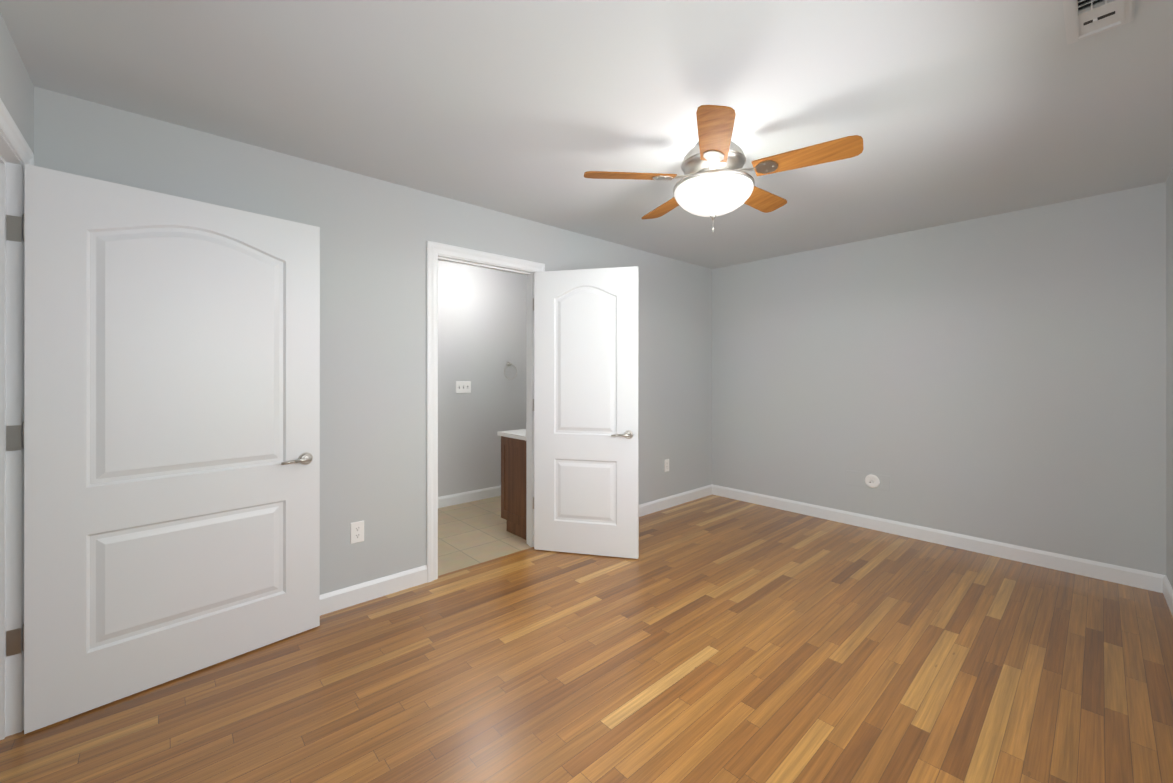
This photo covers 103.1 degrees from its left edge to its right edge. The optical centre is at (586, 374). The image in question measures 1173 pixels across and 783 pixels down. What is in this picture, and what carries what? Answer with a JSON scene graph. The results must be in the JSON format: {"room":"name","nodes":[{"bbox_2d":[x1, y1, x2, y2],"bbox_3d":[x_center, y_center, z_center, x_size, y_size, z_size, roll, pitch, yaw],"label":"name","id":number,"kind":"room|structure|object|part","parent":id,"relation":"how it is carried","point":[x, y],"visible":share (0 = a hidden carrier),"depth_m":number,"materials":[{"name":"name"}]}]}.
{"room":"empty bedroom","nodes":[
{"label":"empty bedroom","id":0,"kind":"room"},
{"bbox_2d":[0,13,33,153],"bbox_3d":[-1.819,0.079,1.350,0.120,2.420,1.180,0,0,-42],"label":"wall","id":1,"kind":"structure","parent":0,"point":[11,80],"depth_m":1.61,"materials":[{"name":"grey paint"}]},
{"bbox_2d":[0,98,33,739],"bbox_3d":[-1.758,0.230,1.283,0.157,2.117,1.110,0,0,-42],"label":"door frame","id":2,"kind":"structure","parent":1,"relation":"attached to","point":[16,154],"depth_m":1.66,"materials":[{"name":"white paint"}]},
{"bbox_2d":[22,164,319,733],"bbox_3d":[-1.712,0.266,2.042,0.967,2.030,0.186,0,0,-42],"label":"entry door","id":3,"kind":"structure","parent":1,"relation":"in","point":[171,435],"depth_m":1.92,"materials":[{"name":"white paint"}]},
{"bbox_2d":[34,86,711,594],"bbox_3d":[-0.429,0.080,3.444,4.990,2.420,0.060,0,0,-42],"label":"wall","id":4,"kind":"structure","parent":0,"point":[376,234],"depth_m":2.70,"materials":[{"name":"grey paint"}]},
{"bbox_2d":[350,520,363,543],"bbox_3d":[-1.289,0.890,2.619,0.072,0.117,0.007,0,0,-42],"label":"electrical outlet","id":5,"kind":"object","parent":4,"relation":"attached to","point":[356,532],"visible":1,"depth_m":2.62,"materials":[{"name":"white plastic"}]},
{"bbox_2d":[320,565,426,615],"bbox_3d":[-1.572,1.237,2.359,1.569,0.105,0.014,0,0,-42],"label":"baseboard","id":6,"kind":"structure","parent":4,"relation":"attached to","point":[336,600],"depth_m":2.66,"materials":[{"name":"white wood"}]},
{"bbox_2d":[426,241,544,582],"bbox_3d":[-0.698,0.231,3.241,0.910,2.117,0.157,0,0,-42],"label":"door frame","id":7,"kind":"structure","parent":4,"relation":"attached to","point":[436,252],"depth_m":2.93,"materials":[{"name":"white paint"}]},
{"bbox_2d":[534,266,638,558],"bbox_3d":[-0.005,0.267,3.344,0.475,2.030,0.657,0,0,-42],"label":"bathroom door","id":8,"kind":"structure","parent":4,"relation":"in","point":[586,411],"depth_m":3.31,"materials":[{"name":"white paint"}]},
{"bbox_2d":[664,459,668,471],"bbox_3d":[0.776,0.881,4.488,0.072,0.117,0.007,0,0,-42],"label":"electrical outlet","id":9,"kind":"object","parent":4,"relation":"attached to","point":[666,465],"visible":1,"depth_m":4.48,"materials":[{"name":"white plastic"}]},
{"bbox_2d":[639,484,711,516],"bbox_3d":[0.520,1.238,4.253,2.255,0.105,0.014,0,0,-42],"label":"baseboard","id":10,"kind":"structure","parent":4,"relation":"attached to","point":[668,502],"depth_m":4.55,"materials":[{"name":"white wood"}]},
{"bbox_2d":[438,260,525,496],"bbox_3d":[-1.498,0.081,4.513,2.900,2.420,0.120,0,0,-42],"label":"wall","id":11,"kind":"structure","parent":0,"point":[481,327],"depth_m":4.78,"materials":[{"name":"paint"}]},
{"bbox_2d":[456,381,470,392],"bbox_3d":[-1.229,0.131,4.662,0.164,0.117,0.019,0,0,-42],"label":"bathroom light switch","id":12,"kind":"object","parent":11,"relation":"attached to","point":[463,386],"visible":1,"depth_m":4.67,"materials":[{"name":"white plastic"}]},
{"bbox_2d":[438,485,500,507],"bbox_3d":[-1.454,1.238,4.463,2.700,0.105,0.014,0,0,-42],"label":"baseboard","id":13,"kind":"structure","parent":11,"relation":"attached to","point":[465,497],"depth_m":4.70,"materials":[{"name":"white wood"}]},
{"bbox_2d":[504,362,516,378],"bbox_3d":[-0.823,-0.039,5.004,0.165,0.192,0.058,0,0,-42],"label":"towel ring","id":14,"kind":"object","parent":11,"relation":"attached to","point":[508,364],"visible":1,"depth_m":5.00,"materials":[{"name":"silver metal"}]},
{"bbox_2d":[0,494,1172,782],"bbox_3d":[-0.284,1.319,2.239,6.390,0.060,5.120,0,0,-42],"label":"floor","id":15,"kind":"structure","parent":0,"point":[712,638],"depth_m":1.97,"materials":[{"name":"brown wood"}]},
{"bbox_2d":[498,429,525,539],"bbox_3d":[-0.281,0.835,4.013,0.865,0.910,0.452,0,0,-42],"label":"bathroom vanity","id":16,"kind":"object","parent":15,"relation":"on","point":[513,478],"visible":0.27,"depth_m":3.73,"materials":[{"name":"brown wood"}]},
{"bbox_2d":[0,0,1172,268],"bbox_3d":[-0.284,-1.181,2.241,6.390,0.100,5.120,0,0,-42],"label":"ceiling","id":17,"kind":"structure","parent":0,"point":[946,110],"depth_m":1.88,"materials":[{"name":"white paint"}]},
{"bbox_2d":[584,105,863,232],"bbox_3d":[0.656,-0.912,2.308,1.186,0.437,1.225,0,0,-42],"label":"fan","id":18,"kind":"object","parent":17,"relation":"hanging from","point":[715,181],"visible":1,"depth_m":2.14,"materials":[{"name":"brown wood"}]},
{"bbox_3d":[0.621,-0.845,2.284,0.376,0.123,0.376,0,0,-42],"label":"lamp shade","id":19,"kind":"part","parent":18,"relation":"part of","materials":[{"name":"white glass"}]},
{"bbox_2d":[1063,0,1135,43],"bbox_3d":[1.485,-1.121,1.349,0.535,0.020,0.147,0,0,-42],"label":"ceiling vent","id":20,"kind":"object","parent":17,"relation":"in","point":[1083,19],"visible":0.98,"depth_m":1.45,"materials":[{"name":"white metal"}]},
{"bbox_2d":[712,182,1165,574],"bbox_3d":[2.577,0.080,3.751,0.120,2.420,3.520,0,0,-42],"label":"wall","id":21,"kind":"structure","parent":0,"point":[1000,377],"depth_m":3.40,"materials":[{"name":"grey paint"}]},
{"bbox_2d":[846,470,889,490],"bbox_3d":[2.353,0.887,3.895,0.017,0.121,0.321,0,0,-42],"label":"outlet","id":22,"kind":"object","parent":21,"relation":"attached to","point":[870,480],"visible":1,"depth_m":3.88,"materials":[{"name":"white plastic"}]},
{"bbox_2d":[712,484,1164,592],"bbox_3d":[2.376,1.238,3.872,0.014,0.105,3.070,0,0,-42],"label":"baseboard","id":23,"kind":"structure","parent":21,"relation":"attached to","point":[1146,580],"depth_m":3.40,"materials":[{"name":"white wood"}]},
{"bbox_2d":[1166,169,1172,587],"bbox_3d":[1.595,0.079,0.914,5.150,2.420,0.120,0,0,-44],"label":"wall","id":24,"kind":"structure","parent":0,"point":[1169,378],"depth_m":2.65,"materials":[{"name":"grey paint"}]},
{"bbox_2d":[1163,575,1172,615],"bbox_3d":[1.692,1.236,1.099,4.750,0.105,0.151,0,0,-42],"label":"baseboard","id":25,"kind":"structure","parent":24,"relation":"attached to","point":[1167,591],"depth_m":2.61,"materials":[{"name":"white wood"}]}
]}

